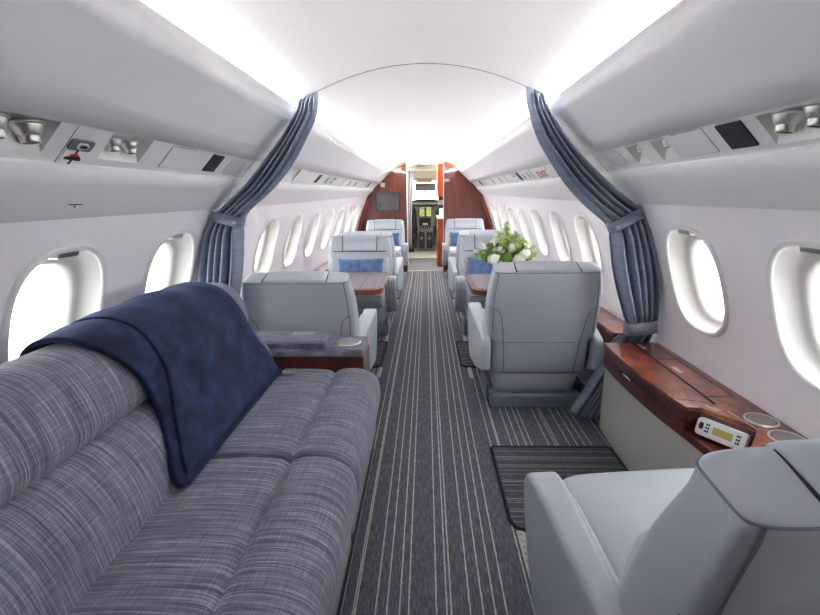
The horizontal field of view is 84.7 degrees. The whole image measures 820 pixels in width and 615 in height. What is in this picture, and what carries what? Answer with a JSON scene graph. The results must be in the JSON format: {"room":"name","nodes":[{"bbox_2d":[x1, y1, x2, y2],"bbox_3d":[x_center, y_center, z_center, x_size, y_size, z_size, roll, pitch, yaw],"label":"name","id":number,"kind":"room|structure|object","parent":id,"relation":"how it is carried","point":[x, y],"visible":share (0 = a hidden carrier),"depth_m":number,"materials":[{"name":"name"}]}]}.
{"room":"aircraft cabin","nodes":[
{"label":"aircraft cabin","id":0,"kind":"room"},
{"bbox_2d":[0,196,366,334],"bbox_3d":[-0.992,-0.170,3.329,0.261,1.305,8.772,0,14,3],"label":"wall","id":1,"kind":"structure","parent":0,"point":[127,243],"depth_m":1.72,"materials":[{"name":"white plastic"}]},
{"bbox_2d":[0,111,10,139],"bbox_3d":[-0.864,-0.372,0.923,0.077,0.053,0.077,0,14,2],"label":"light","id":2,"kind":"object","parent":1,"relation":"attached to","point":[4,117],"visible":1,"depth_m":0.93,"materials":[{"name":"silver metal"}]},
{"bbox_2d":[7,118,45,144],"bbox_3d":[-0.861,-0.394,1.010,0.077,0.053,0.077,0,14,2],"label":"light","id":3,"kind":"object","parent":1,"relation":"attached to","point":[28,131],"visible":0.96,"depth_m":0.99,"materials":[{"name":"silver metal"}]},
{"bbox_2d":[0,244,107,363],"bbox_3d":[-1.148,0.034,1.437,0.242,0.462,0.402,0,14,2],"label":"window","id":4,"kind":"structure","parent":1,"relation":"in","point":[82,268],"depth_m":1.53,"materials":[{"name":"white plastic"}]},
{"bbox_2d":[54,125,79,161],"bbox_3d":[-0.845,-0.406,1.110,0.088,0.090,0.002,0,14,2],"label":"trim","id":5,"kind":"structure","parent":1,"relation":"attached to","point":[79,125],"depth_m":1.11,"materials":[{"name":"grey plastic"}]},
{"bbox_2d":[57,149,85,163],"bbox_3d":[-0.867,-0.386,1.157,0.037,0.038,0.072,0,14,2],"label":"placard","id":6,"kind":"object","parent":1,"relation":"attached to","point":[70,156],"visible":1,"depth_m":1.15,"materials":[{"name":"white plastic"}]},
{"bbox_2d":[64,202,84,208],"bbox_3d":[-0.971,-0.296,1.303,0.017,0.018,0.068,0,14,2],"label":"tag","id":7,"kind":"object","parent":1,"relation":"attached to","point":[69,205],"visible":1,"depth_m":1.30,"materials":[{"name":"white plastic"}]},
{"bbox_2d":[67,138,94,151],"bbox_3d":[-0.842,-0.416,1.152,0.027,0.028,0.078,0,14,2],"label":"button","id":8,"kind":"object","parent":1,"relation":"attached to","point":[75,144],"visible":1,"depth_m":1.14,"materials":[{"name":"grey plastic"}]},
{"bbox_2d":[105,137,122,151],"bbox_3d":[-0.848,-0.463,1.281,0.057,0.039,0.057,0,14,2],"label":"light","id":9,"kind":"object","parent":1,"relation":"attached to","point":[114,144],"visible":0.83,"depth_m":1.27,"materials":[{"name":"silver metal"}]},
{"bbox_2d":[121,140,138,154],"bbox_3d":[-0.845,-0.481,1.354,0.057,0.039,0.057,0,14,2],"label":"light","id":10,"kind":"object","parent":1,"relation":"attached to","point":[129,146],"visible":0.91,"depth_m":1.34,"materials":[{"name":"silver metal"}]},
{"bbox_2d":[140,229,195,294],"bbox_3d":[-1.126,-0.119,2.049,0.242,0.462,0.402,0,14,2],"label":"window","id":11,"kind":"structure","parent":1,"relation":"in","point":[179,245],"depth_m":2.16,"materials":[{"name":"white plastic"}]},
{"bbox_2d":[158,146,196,168],"bbox_3d":[-0.826,-0.532,1.603,0.066,0.068,0.164,0,14,2],"label":"hatch","id":12,"kind":"object","parent":1,"relation":"attached to","point":[177,157],"visible":1,"depth_m":1.59,"materials":[{"name":"white paint"}]},
{"bbox_2d":[0,157,373,223],"bbox_3d":[-0.861,-0.802,3.172,0.181,0.169,8.782,0,14,3],"label":"wall panel","id":13,"kind":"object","parent":1,"relation":"attached to","point":[30,190],"depth_m":1.41,"materials":[{"name":"white"}]},
{"bbox_2d":[0,109,377,188],"bbox_3d":[-0.755,-0.934,3.135,0.117,0.130,8.781,0,14,3],"label":"trim","id":14,"kind":"structure","parent":1,"relation":"attached to","point":[150,153],"depth_m":1.29,"materials":[{"name":"white paint"}]},
{"bbox_2d":[0,0,390,183],"bbox_3d":[-0.601,-1.112,3.085,0.259,0.330,8.782,0,14,2],"label":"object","id":15,"kind":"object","parent":1,"relation":"attached to","point":[118,66],"depth_m":1.12,"materials":[{"name":"white"}]},
{"bbox_2d":[202,154,224,171],"bbox_3d":[-0.814,-0.598,1.865,0.062,0.064,0.100,0,14,2],"label":"display screen","id":16,"kind":"object","parent":1,"relation":"attached to","point":[213,163],"visible":1,"depth_m":1.86,"materials":[{"name":"black plastic"}]},
{"bbox_2d":[223,160,245,174],"bbox_3d":[-0.812,-0.648,2.084,0.062,0.064,0.180,0,14,2],"label":"hatch","id":17,"kind":"object","parent":1,"relation":"attached to","point":[234,167],"visible":1,"depth_m":2.08,"materials":[{"name":"plastic"}]},
{"bbox_2d":[244,223,246,247],"bbox_3d":[-1.105,-0.273,2.662,0.242,0.462,0.402,0,14,2],"label":"window","id":18,"kind":"structure","parent":1,"relation":"in","point":[245,227],"depth_m":2.78,"materials":[{"name":"white plastic"}]},
{"bbox_2d":[252,216,279,272],"bbox_3d":[-1.079,-0.426,3.275,0.242,0.462,0.402,0,14,2],"label":"window","id":19,"kind":"structure","parent":1,"relation":"in","point":[268,237],"depth_m":3.42,"materials":[{"name":"white plastic"}]},
{"bbox_2d":[282,213,303,267],"bbox_3d":[-1.046,-0.579,3.887,0.242,0.462,0.402,0,14,2],"label":"window","id":20,"kind":"structure","parent":1,"relation":"in","point":[293,235],"depth_m":4.03,"materials":[{"name":"white plastic"}]},
{"bbox_2d":[303,210,320,257],"bbox_3d":[-1.012,-0.732,4.499,0.242,0.462,0.402,0,14,2],"label":"window","id":21,"kind":"structure","parent":1,"relation":"in","point":[313,227],"depth_m":4.65,"materials":[{"name":"white plastic"}]},
{"bbox_2d":[292,169,336,184],"bbox_3d":[-0.732,-1.083,3.798,0.081,0.082,1.600,0,14,2],"label":"overhead service panel","id":22,"kind":"object","parent":1,"relation":"attached to","point":[304,176],"visible":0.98,"depth_m":3.45,"materials":[{"name":"white paint"}]},
{"bbox_2d":[319,209,334,249],"bbox_3d":[-0.980,-0.885,5.112,0.242,0.462,0.402,0,14,2],"label":"window","id":23,"kind":"structure","parent":1,"relation":"in","point":[328,221],"depth_m":5.26,"materials":[{"name":"white plastic"}]},
{"bbox_2d":[332,207,344,235],"bbox_3d":[-0.947,-1.039,5.724,0.242,0.462,0.402,0,14,2],"label":"window","id":24,"kind":"structure","parent":1,"relation":"in","point":[339,220],"depth_m":5.87,"materials":[{"name":"glass"}]},
{"bbox_2d":[342,206,353,231],"bbox_3d":[-0.913,-1.192,6.336,0.242,0.462,0.402,0,14,2],"label":"window","id":25,"kind":"structure","parent":1,"relation":"in","point":[350,212],"depth_m":6.49,"materials":[{"name":"glass"}]},
{"bbox_2d":[341,179,359,186],"bbox_3d":[-0.661,-1.432,5.184,0.078,0.079,1.100,0,14,2],"label":"overhead service panel","id":26,"kind":"object","parent":1,"relation":"attached to","point":[348,182],"visible":0.91,"depth_m":5.02,"materials":[{"name":"white paint"}]},
{"bbox_2d":[350,205,360,231],"bbox_3d":[-0.880,-1.345,6.949,0.242,0.462,0.402,0,14,2],"label":"window","id":27,"kind":"structure","parent":1,"relation":"in","point":[355,218],"depth_m":7.10,"materials":[{"name":"white plastic"}]},
{"bbox_2d":[360,182,372,187],"bbox_3d":[-0.601,-1.725,6.346,0.080,0.076,1.100,0,14,2],"label":"overhead service panel","id":28,"kind":"object","parent":1,"relation":"attached to","point":[364,184],"visible":0.91,"depth_m":6.18,"materials":[{"name":"white paint"}]},
{"bbox_2d":[358,162,407,271],"bbox_3d":[-0.469,-1.474,7.438,0.866,1.773,0.095,1,14,7],"label":"wall","id":29,"kind":"structure","parent":0,"point":[396,180],"depth_m":7.35,"materials":[{"name":"brown wood"}]},
{"bbox_2d":[376,192,399,210],"bbox_3d":[-0.360,-1.724,7.324,0.394,0.300,0.032,1,14,7],"label":"wall monitor","id":30,"kind":"object","parent":29,"relation":"attached to","point":[385,201],"visible":1,"depth_m":7.31,"materials":[{"name":"black plastic"}]},
{"bbox_2d":[141,0,680,168],"bbox_3d":[0.112,-1.399,3.777,1.527,0.302,10.310,0,14,2],"label":"ceiling","id":31,"kind":"structure","parent":0,"point":[412,114],"depth_m":1.68,"materials":[{"name":"white plastic"}]},
{"bbox_2d":[407,171,414,248],"bbox_3d":[0.004,-1.814,8.437,0.184,1.415,0.064,0,14,2],"label":"curtain","id":32,"kind":"object","parent":31,"relation":"hanging from","point":[410,174],"visible":0.59,"depth_m":8.41,"materials":[{"name":"grey fabric"}]},
{"bbox_2d":[295,63,550,104],"bbox_3d":[0.051,-1.030,2.061,1.204,0.173,0.009,0,14,2],"label":"rail","id":33,"kind":"object","parent":31,"relation":"attached to","point":[414,63],"visible":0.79,"depth_m":2.04,"materials":[{"name":"grey plastic"}]},
{"bbox_2d":[198,91,317,295],"bbox_3d":[-0.759,-0.185,2.322,0.708,1.692,0.167,0,14,2],"label":"curtain","id":34,"kind":"object","parent":33,"relation":"hanging from","point":[221,258],"visible":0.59,"depth_m":2.19,"materials":[{"name":"fabric"}]},
{"bbox_2d":[526,86,661,419],"bbox_3d":[0.900,-0.192,2.262,0.736,1.697,0.170,0,14,2],"label":"curtain","id":35,"kind":"object","parent":33,"relation":"hanging from","point":[636,275],"visible":0.9,"depth_m":2.16,"materials":[{"name":"fabric"}]},
{"bbox_2d":[407,165,435,178],"bbox_3d":[0.355,-3.011,10.064,1.500,0.220,2.800,0,14,2],"label":"trim","id":36,"kind":"structure","parent":0,"point":[424,170],"depth_m":10.53,"materials":[{"name":"white"}]},
{"bbox_2d":[415,177,435,190],"bbox_3d":[0.349,-2.782,10.129,0.460,0.295,0.225,0,14,2],"label":"sign","id":37,"kind":"object","parent":36,"relation":"attached to","point":[421,184],"visible":1,"depth_m":10.05,"materials":[{"name":"white"}]},
{"bbox_2d":[409,251,435,257],"bbox_3d":[0.355,-1.146,9.819,1.500,0.040,1.220,0,14,2],"label":"trim","id":38,"kind":"structure","parent":0,"point":[416,254],"depth_m":9.75,"materials":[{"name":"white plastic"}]},
{"bbox_2d":[409,203,416,251],"bbox_3d":[-0.038,-1.841,10.108,0.400,1.180,0.410,0,14,2],"label":"chair","id":39,"kind":"object","parent":38,"relation":"on","point":[414,212],"visible":0.37,"depth_m":9.92,"materials":[{"name":"black"}]},
{"bbox_2d":[414,226,435,244],"bbox_3d":[0.390,-1.975,10.869,1.500,1.140,0.060,0,14,2],"label":"trim","id":40,"kind":"structure","parent":0,"point":[434,227],"depth_m":10.89,"materials":[{"name":"grey"}]},
{"bbox_2d":[414,245,435,250],"bbox_3d":[0.402,-1.507,11.119,1.500,0.110,1.480,0,14,2],"label":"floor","id":41,"kind":"structure","parent":0,"point":[415,246],"depth_m":10.40,"materials":[{"name":"grey"}]},
{"bbox_2d":[417,225,432,248],"bbox_3d":[0.350,-1.606,10.279,0.360,0.530,0.306,0,14,2],"label":"pedestal","id":42,"kind":"object","parent":41,"relation":"on","point":[424,234],"visible":1,"depth_m":10.19,"materials":[{"name":"grey"}]},
{"bbox_2d":[408,258,442,269],"bbox_3d":[0.306,-0.798,8.433,1.500,0.038,1.640,0,14,2],"label":"floor","id":43,"kind":"structure","parent":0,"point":[414,263],"depth_m":8.36,"materials":[{"name":"tile"}]},
{"bbox_2d":[407,180,408,263],"bbox_3d":[-0.173,-1.558,8.074,0.275,1.620,0.600,0,14,2],"label":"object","id":44,"kind":"structure","parent":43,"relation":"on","point":[407,180],"depth_m":8.17,"materials":[{"name":"orange wood"}]},
{"bbox_2d":[436,164,442,266],"bbox_3d":[0.685,-1.652,8.113,0.410,1.760,0.580,0,14,2],"label":"column","id":45,"kind":"structure","parent":43,"relation":"on","point":[439,168],"depth_m":7.91,"materials":[{"name":"orange wood"}]},
{"bbox_2d":[443,161,492,271],"bbox_3d":[0.966,-1.480,7.385,0.854,1.770,0.095,-1,14,-3],"label":"wall","id":46,"kind":"structure","parent":0,"point":[461,197],"depth_m":7.30,"materials":[{"name":"brown wood"}]},
{"bbox_2d":[458,0,819,182],"bbox_3d":[0.773,-1.120,3.034,0.254,0.326,8.782,0,14,2],"label":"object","id":47,"kind":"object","parent":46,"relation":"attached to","point":[700,63],"depth_m":1.16,"materials":[{"name":"white"}]},
{"bbox_2d":[472,97,819,186],"bbox_3d":[0.929,-0.945,3.072,0.116,0.124,8.781,0,14,2],"label":"trim","id":48,"kind":"structure","parent":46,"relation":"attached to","point":[761,126],"depth_m":1.31,"materials":[{"name":"white paint"}]},
{"bbox_2d":[714,120,759,148],"bbox_3d":[0.877,-0.463,1.209,0.062,0.064,0.106,0,14,2],"label":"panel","id":49,"kind":"object","parent":48,"relation":"attached to","point":[736,134],"visible":1,"depth_m":1.20,"materials":[{"name":"black plastic"}]},
{"bbox_2d":[340,271,628,614],"bbox_3d":[0.118,0.453,3.425,2.300,0.040,8.730,0,14,2],"label":"floor","id":50,"kind":"structure","parent":0,"point":[435,535],"depth_m":2.07,"materials":[{"name":"carpet"}]},
{"bbox_2d":[0,283,380,614],"bbox_3d":[-0.635,0.614,0.947,0.894,0.868,2.595,0,14,2],"label":"sofa","id":51,"kind":"object","parent":50,"relation":"on","point":[95,519],"visible":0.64,"depth_m":1.10,"materials":[{"name":"grey"}]},
{"bbox_2d":[0,342,149,506],"bbox_3d":[-0.953,0.407,0.513,0.265,0.248,1.833,0,14,2],"label":"cushion","id":52,"kind":"object","parent":51,"relation":"on","point":[61,404],"depth_m":1.07,"materials":[{"name":"fabric"}]},
{"bbox_2d":[0,398,176,614],"bbox_3d":[-0.875,0.659,0.574,0.340,0.350,1.833,0,14,2],"label":"cushion","id":53,"kind":"object","parent":51,"relation":"on","point":[63,531],"depth_m":1.01,"materials":[{"name":"fabric"}]},
{"bbox_2d":[19,282,278,488],"bbox_3d":[-0.860,0.193,1.649,0.462,0.482,0.860,0,14,2],"label":"throw blanket","id":54,"kind":"object","parent":51,"relation":"on","point":[196,354],"visible":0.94,"depth_m":1.49,"materials":[{"name":"fabric"}]},
{"bbox_2d":[68,457,356,614],"bbox_3d":[-0.490,0.854,0.609,0.582,0.332,1.833,0,14,2],"label":"seat cushion","id":55,"kind":"object","parent":51,"relation":"on","point":[248,535],"depth_m":1.09,"materials":[{"name":"grey fabric"}]},
{"bbox_2d":[209,283,248,321],"bbox_3d":[-0.908,0.092,1.772,0.265,0.248,0.760,0,14,2],"label":"cushion","id":56,"kind":"object","parent":51,"relation":"on","point":[228,289],"depth_m":2.08,"materials":[{"name":"fabric"}]},
{"bbox_2d":[211,368,380,533],"bbox_3d":[-0.446,0.539,1.868,0.582,0.332,0.760,0,14,2],"label":"seat cushion","id":57,"kind":"object","parent":51,"relation":"on","point":[324,413],"depth_m":1.70,"materials":[{"name":"fabric"}]},
{"bbox_2d":[242,271,376,369],"bbox_3d":[-0.597,0.159,2.797,0.744,0.854,0.695,0,14,2],"label":"chair","id":58,"kind":"object","parent":50,"relation":"on","point":[276,300],"visible":0.55,"depth_m":2.43,"materials":[{"name":"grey leather"}]},
{"bbox_2d":[256,330,369,372],"bbox_3d":[-0.560,0.416,2.353,0.684,0.568,0.222,0,14,2],"label":"console","id":59,"kind":"object","parent":50,"relation":"on","point":[318,349],"visible":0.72,"depth_m":2.20,"materials":[{"name":"brown wood"}]},
{"bbox_2d":[313,261,327,270],"bbox_3d":[-0.959,-0.185,4.949,0.161,0.490,4.782,0,14,3],"label":"ledge","id":60,"kind":"object","parent":50,"relation":"on","point":[324,267],"visible":0.02,"depth_m":4.90,"materials":[{"name":"brown wood"}]},
{"bbox_2d":[344,272,388,294],"bbox_3d":[-0.562,-0.137,3.544,0.758,0.165,0.780,0,14,2],"label":"table","id":61,"kind":"object","parent":60,"relation":"attached to","point":[364,283],"visible":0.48,"depth_m":3.43,"materials":[{"name":"brown wood"}]},
{"bbox_2d":[328,234,396,335],"bbox_3d":[-0.486,-0.218,4.230,0.744,0.889,0.695,0,14,2],"label":"chair","id":62,"kind":"object","parent":50,"relation":"on","point":[354,246],"visible":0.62,"depth_m":4.31,"materials":[{"name":"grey leather"}]},
{"bbox_2d":[337,258,383,271],"bbox_3d":[-0.454,-0.359,4.161,0.440,0.191,0.135,0,14,2],"label":"pillow","id":63,"kind":"object","parent":62,"relation":"on","point":[375,264],"visible":0.67,"depth_m":4.11,"materials":[{"name":"blue fabric"}]},
{"bbox_2d":[355,289,385,308],"bbox_3d":[-0.488,-0.135,4.154,0.548,0.215,0.503,0,14,2],"label":"seat cushion","id":64,"kind":"object","parent":62,"relation":"on","point":[378,301],"depth_m":3.93,"materials":[{"name":"grey leather"}]},
{"bbox_2d":[338,231,402,311],"bbox_3d":[-0.456,-0.431,5.079,0.744,0.889,0.695,0,14,2],"label":"chair","id":65,"kind":"object","parent":50,"relation":"on","point":[397,261],"visible":0.23,"depth_m":4.78,"materials":[{"name":"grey leather"}]},
{"bbox_2d":[376,367,381,377],"bbox_3d":[-0.223,0.471,3.266,0.028,0.010,0.190,0,14,2],"label":"trim","id":66,"kind":"structure","parent":50,"relation":"on","point":[378,375],"depth_m":3.25,"materials":[{"name":"silver metal"}]},
{"bbox_2d":[372,341,387,367],"bbox_3d":[-0.501,0.376,3.662,0.601,0.014,0.601,0,14,2],"label":"floor mat","id":67,"kind":"object","parent":50,"relation":"on","point":[381,345],"visible":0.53,"depth_m":3.65,"materials":[{"name":"carpet"}]},
{"bbox_2d":[366,219,407,276],"bbox_3d":[-0.395,-0.897,6.945,0.744,0.889,0.695,0,14,2],"label":"chair","id":68,"kind":"object","parent":50,"relation":"on","point":[389,225],"visible":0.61,"depth_m":7.04,"materials":[{"name":"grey leather"}]},
{"bbox_2d":[392,232,399,245],"bbox_3d":[-0.258,-1.042,6.876,0.200,0.210,0.138,-1,14,-1],"label":"pillow","id":69,"kind":"object","parent":68,"relation":"on","point":[395,235],"visible":0.46,"depth_m":6.83,"materials":[{"name":"blue fabric"}]},
{"bbox_2d":[395,246,401,256],"bbox_3d":[-0.397,-0.814,6.869,0.548,0.215,0.503,0,14,2],"label":"seat cushion","id":70,"kind":"object","parent":68,"relation":"on","point":[398,249],"depth_m":6.66,"materials":[{"name":"grey leather"}]},
{"bbox_2d":[449,289,454,298],"bbox_3d":[0.820,-0.174,5.791,0.601,0.014,0.546,0,14,2],"label":"floor mat","id":71,"kind":"object","parent":50,"relation":"on","point":[452,293],"visible":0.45,"depth_m":5.77,"materials":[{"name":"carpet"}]},
{"bbox_2d":[442,218,483,278],"bbox_3d":[0.855,-0.903,6.899,0.744,0.889,0.695,0,14,2],"label":"chair","id":72,"kind":"object","parent":50,"relation":"on","point":[458,224],"visible":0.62,"depth_m":6.99,"materials":[{"name":"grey leather"}]},
{"bbox_2d":[448,245,456,257],"bbox_3d":[0.852,-0.820,6.823,0.548,0.215,0.503,0,14,2],"label":"seat cushion","id":73,"kind":"object","parent":72,"relation":"on","point":[451,249],"depth_m":6.62,"materials":[{"name":"grey leather"}]},
{"bbox_2d":[450,232,458,245],"bbox_3d":[0.707,-1.046,6.840,0.200,0.210,0.138,1,14,5],"label":"pillow","id":74,"kind":"object","parent":72,"relation":"on","point":[453,235],"visible":0.57,"depth_m":6.80,"materials":[{"name":"blue fabric"}]},
{"bbox_2d":[456,341,476,367],"bbox_3d":[0.714,0.370,3.618,0.658,0.014,0.601,0,14,2],"label":"floor mat","id":75,"kind":"object","parent":50,"relation":"on","point":[465,360],"visible":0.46,"depth_m":3.60,"materials":[{"name":"carpet"}]},
{"bbox_2d":[467,367,473,377],"bbox_3d":[0.437,0.468,3.242,0.028,0.010,0.190,0,14,2],"label":"trim","id":76,"kind":"structure","parent":50,"relation":"on","point":[469,368],"depth_m":3.23,"materials":[{"name":"silver metal"}]},
{"bbox_2d":[448,230,514,311],"bbox_3d":[0.808,-0.437,5.032,0.744,0.889,0.695,0,14,2],"label":"chair","id":77,"kind":"object","parent":50,"relation":"on","point":[453,263],"visible":0.2,"depth_m":4.76,"materials":[{"name":"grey leather"}]},
{"bbox_2d":[455,233,523,336],"bbox_3d":[0.777,-0.217,4.154,0.744,0.889,0.695,0,14,2],"label":"chair","id":78,"kind":"object","parent":50,"relation":"on","point":[469,243],"visible":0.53,"depth_m":4.22,"materials":[{"name":"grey leather"}]},
{"bbox_2d":[466,285,485,308],"bbox_3d":[0.775,-0.134,4.078,0.548,0.215,0.503,0,14,2],"label":"seat cushion","id":79,"kind":"object","parent":78,"relation":"on","point":[470,297],"depth_m":3.86,"materials":[{"name":"grey leather"}]},
{"bbox_2d":[468,257,492,273],"bbox_3d":[0.734,-0.360,4.087,0.421,0.196,0.136,0,14,2],"label":"pillow","id":80,"kind":"object","parent":78,"relation":"on","point":[476,266],"visible":0.4,"depth_m":4.04,"materials":[{"name":"blue fabric"}]},
{"bbox_2d":[516,530,530,583],"bbox_3d":[0.411,0.904,1.496,0.028,0.010,0.450,0,14,2],"label":"trim","id":81,"kind":"structure","parent":50,"relation":"on","point":[521,535],"depth_m":1.63,"materials":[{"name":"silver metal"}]},
{"bbox_2d":[468,261,603,406],"bbox_3d":[0.754,0.118,2.811,0.744,0.889,0.695,0,14,2],"label":"chair","id":82,"kind":"object","parent":50,"relation":"on","point":[536,329],"visible":1,"depth_m":2.53,"materials":[{"name":"leather"}]},
{"bbox_2d":[490,445,627,531],"bbox_3d":[0.697,0.777,1.987,0.606,0.014,0.601,0,14,2],"label":"floor mat","id":83,"kind":"object","parent":50,"relation":"on","point":[512,463],"visible":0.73,"depth_m":2.12,"materials":[{"name":"carpet"}]},
{"bbox_2d":[577,307,622,385],"bbox_3d":[1.278,-0.199,4.876,0.160,0.490,4.762,0,14,2],"label":"ledge","id":84,"kind":"object","parent":50,"relation":"on","point":[609,326],"visible":0.1,"depth_m":2.73,"materials":[{"name":"brown wood"}]},
{"bbox_2d":[465,274,490,295],"bbox_3d":[0.798,-0.122,3.407,0.715,0.165,0.680,0,14,2],"label":"table","id":85,"kind":"object","parent":84,"relation":"attached to","point":[478,284],"visible":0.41,"depth_m":3.34,"materials":[{"name":"brown wood"}]},
{"bbox_2d":[470,222,537,265],"bbox_3d":[0.683,-0.396,3.268,0.487,0.436,0.241,2,14,10],"label":"flower arrangement","id":86,"kind":"object","parent":85,"relation":"on","point":[508,251],"visible":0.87,"depth_m":3.25,"materials":[{"name":"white plant"}]},
{"bbox_2d":[524,438,819,614],"bbox_3d":[0.689,0.570,1.003,0.744,0.889,0.695,-2,14,-4],"label":"chair","id":87,"kind":"object","parent":50,"relation":"on","point":[736,532],"visible":1,"depth_m":0.67,"materials":[{"name":"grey leather"}]},
{"bbox_2d":[563,468,694,580],"bbox_3d":[0.683,0.608,1.109,0.548,0.215,0.503,-2,14,-4],"label":"seat cushion","id":88,"kind":"object","parent":87,"relation":"on","point":[617,506],"depth_m":1.15,"materials":[{"name":"grey leather"}]},
{"bbox_2d":[599,342,807,470],"bbox_3d":[1.100,0.759,1.038,0.288,0.494,2.820,0,14,2],"label":"console","id":89,"kind":"object","parent":50,"relation":"on","point":[654,399],"visible":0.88,"depth_m":1.85,"materials":[{"name":"brown wood"}]},
{"bbox_2d":[695,417,750,448],"bbox_3d":[1.082,0.438,1.562,0.042,0.065,0.158,-9,16,-30],"label":"control panel","id":90,"kind":"object","parent":89,"relation":"attached to","point":[733,438],"visible":0.94,"depth_m":1.55,"materials":[{"name":"white plastic"}]},
{"bbox_2d":[483,195,819,438],"bbox_3d":[1.192,-0.180,3.249,0.262,1.305,8.772,0,14,2],"label":"wall","id":91,"kind":"structure","parent":0,"point":[747,359],"depth_m":1.66,"materials":[{"name":"white plastic"}]},
{"bbox_2d":[477,180,489,185],"bbox_3d":[1.004,-1.737,6.286,0.079,0.076,1.100,0,14,2],"label":"overhead service panel","id":92,"kind":"object","parent":91,"relation":"attached to","point":[481,182],"visible":0.83,"depth_m":6.15,"materials":[{"name":"white paint"}]},
{"bbox_2d":[490,203,500,229],"bbox_3d":[1.334,-1.339,6.799,0.242,0.462,0.402,0,14,2],"label":"window","id":93,"kind":"structure","parent":91,"relation":"in","point":[494,213],"depth_m":6.96,"materials":[{"name":"white plastic"}]},
{"bbox_2d":[489,175,508,184],"bbox_3d":[0.981,-1.434,5.083,0.079,0.079,1.180,0,14,2],"label":"overhead service panel","id":94,"kind":"object","parent":91,"relation":"attached to","point":[500,179],"visible":0.91,"depth_m":4.91,"materials":[{"name":"white paint"}]},
{"bbox_2d":[497,204,508,229],"bbox_3d":[1.324,-1.186,6.186,0.242,0.462,0.402,0,14,2],"label":"window","id":95,"kind":"structure","parent":91,"relation":"in","point":[500,210],"depth_m":6.33,"materials":[{"name":"glass"}]},
{"bbox_2d":[506,205,518,233],"bbox_3d":[1.313,-1.033,5.573,0.242,0.462,0.402,0,14,2],"label":"window","id":96,"kind":"structure","parent":91,"relation":"in","point":[514,227],"depth_m":5.72,"materials":[{"name":"glass"}]},
{"bbox_2d":[508,169,535,181],"bbox_3d":[0.959,-1.149,3.949,0.080,0.081,0.960,0,14,2],"label":"overhead service panel","id":97,"kind":"object","parent":91,"relation":"attached to","point":[525,175],"visible":0.98,"depth_m":3.82,"materials":[{"name":"white paint"}]},
{"bbox_2d":[516,206,532,247],"bbox_3d":[1.302,-0.879,4.960,0.242,0.462,0.402,0,14,2],"label":"window","id":98,"kind":"structure","parent":91,"relation":"in","point":[525,228],"depth_m":5.11,"materials":[{"name":"white plastic"}]},
{"bbox_2d":[530,208,549,256],"bbox_3d":[1.292,-0.726,4.347,0.242,0.462,0.402,0,14,2],"label":"window","id":99,"kind":"structure","parent":91,"relation":"in","point":[540,231],"depth_m":4.50,"materials":[{"name":"white plastic"}]},
{"bbox_2d":[531,166,553,179],"bbox_3d":[0.943,-0.963,3.222,0.084,0.086,0.360,0,14,2],"label":"exit sign","id":100,"kind":"object","parent":91,"relation":"attached to","point":[541,172],"visible":0.91,"depth_m":3.19,"materials":[{"name":"white plastic"}]},
{"bbox_2d":[548,210,571,260],"bbox_3d":[1.281,-0.573,3.733,0.242,0.462,0.402,0,14,2],"label":"window","id":101,"kind":"structure","parent":91,"relation":"in","point":[560,236],"depth_m":3.88,"materials":[{"name":"white plastic"}]},
{"bbox_2d":[573,213,603,276],"bbox_3d":[1.271,-0.420,3.120,0.242,0.462,0.402,0,14,2],"label":"window","id":102,"kind":"structure","parent":91,"relation":"in","point":[586,236],"depth_m":3.26,"materials":[{"name":"white plastic"}]},
{"bbox_2d":[605,151,626,166],"bbox_3d":[0.907,-0.654,1.980,0.060,0.062,0.150,0,14,2],"label":"air vent","id":103,"kind":"object","parent":91,"relation":"attached to","point":[614,157],"visible":1,"depth_m":1.97,"materials":[{"name":"plastic"}]},
{"bbox_2d":[476,144,819,210],"bbox_3d":[1.041,-0.814,3.101,0.186,0.174,8.782,0,14,2],"label":"trim","id":104,"kind":"structure","parent":91,"relation":"attached to","point":[787,178],"depth_m":1.43,"materials":[{"name":"white"}]},
{"bbox_2d":[662,139,670,147],"bbox_3d":[0.903,-0.572,1.573,0.042,0.029,0.042,0,14,2],"label":"light","id":105,"kind":"object","parent":91,"relation":"attached to","point":[665,143],"visible":0.64,"depth_m":1.57,"materials":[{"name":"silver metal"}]},
{"bbox_2d":[670,128,718,155],"bbox_3d":[0.885,-0.513,1.403,0.066,0.068,0.174,0,14,2],"label":"hatch","id":106,"kind":"object","parent":91,"relation":"attached to","point":[692,142],"visible":1,"depth_m":1.39,"materials":[{"name":"white paint"}]},
{"bbox_2d":[664,225,728,336],"bbox_3d":[1.230,-0.114,1.895,0.242,0.462,0.402,0,14,2],"label":"window","id":107,"kind":"structure","parent":91,"relation":"in","point":[681,242],"depth_m":2.02,"materials":[{"name":"white plastic"}]},
{"bbox_2d":[769,108,804,133],"bbox_3d":[0.884,-0.434,1.051,0.077,0.053,0.077,0,14,2],"label":"light","id":108,"kind":"object","parent":91,"relation":"attached to","point":[785,121],"visible":0.93,"depth_m":1.03,"materials":[{"name":"silver metal"}]},
{"bbox_2d":[766,239,819,392],"bbox_3d":[1.208,0.040,1.282,0.242,0.462,0.402,0,14,2],"label":"window","id":109,"kind":"structure","parent":91,"relation":"in","point":[792,265],"depth_m":1.43,"materials":[{"name":"white plastic"}]},
{"bbox_2d":[800,101,819,128],"bbox_3d":[0.881,-0.412,0.963,0.077,0.053,0.077,0,14,2],"label":"light","id":110,"kind":"object","parent":91,"relation":"attached to","point":[811,111],"visible":1,"depth_m":0.96,"materials":[{"name":"silver metal"}]},
{"bbox_3d":[-0.330,-2.080,9.532,0.100,1.970,4.330,0,14,2],"label":"wall","id":111,"kind":"structure","parent":0,"visible":0},
{"bbox_2d":[412,199,437,225],"bbox_3d":[0.361,-2.186,10.384,1.220,0.605,0.380,0,14,2],"label":"panel","id":112,"kind":"object","parent":111,"relation":"attached to","point":[426,209],"visible":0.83,"depth_m":10.27,"materials":[{"name":"grey"}]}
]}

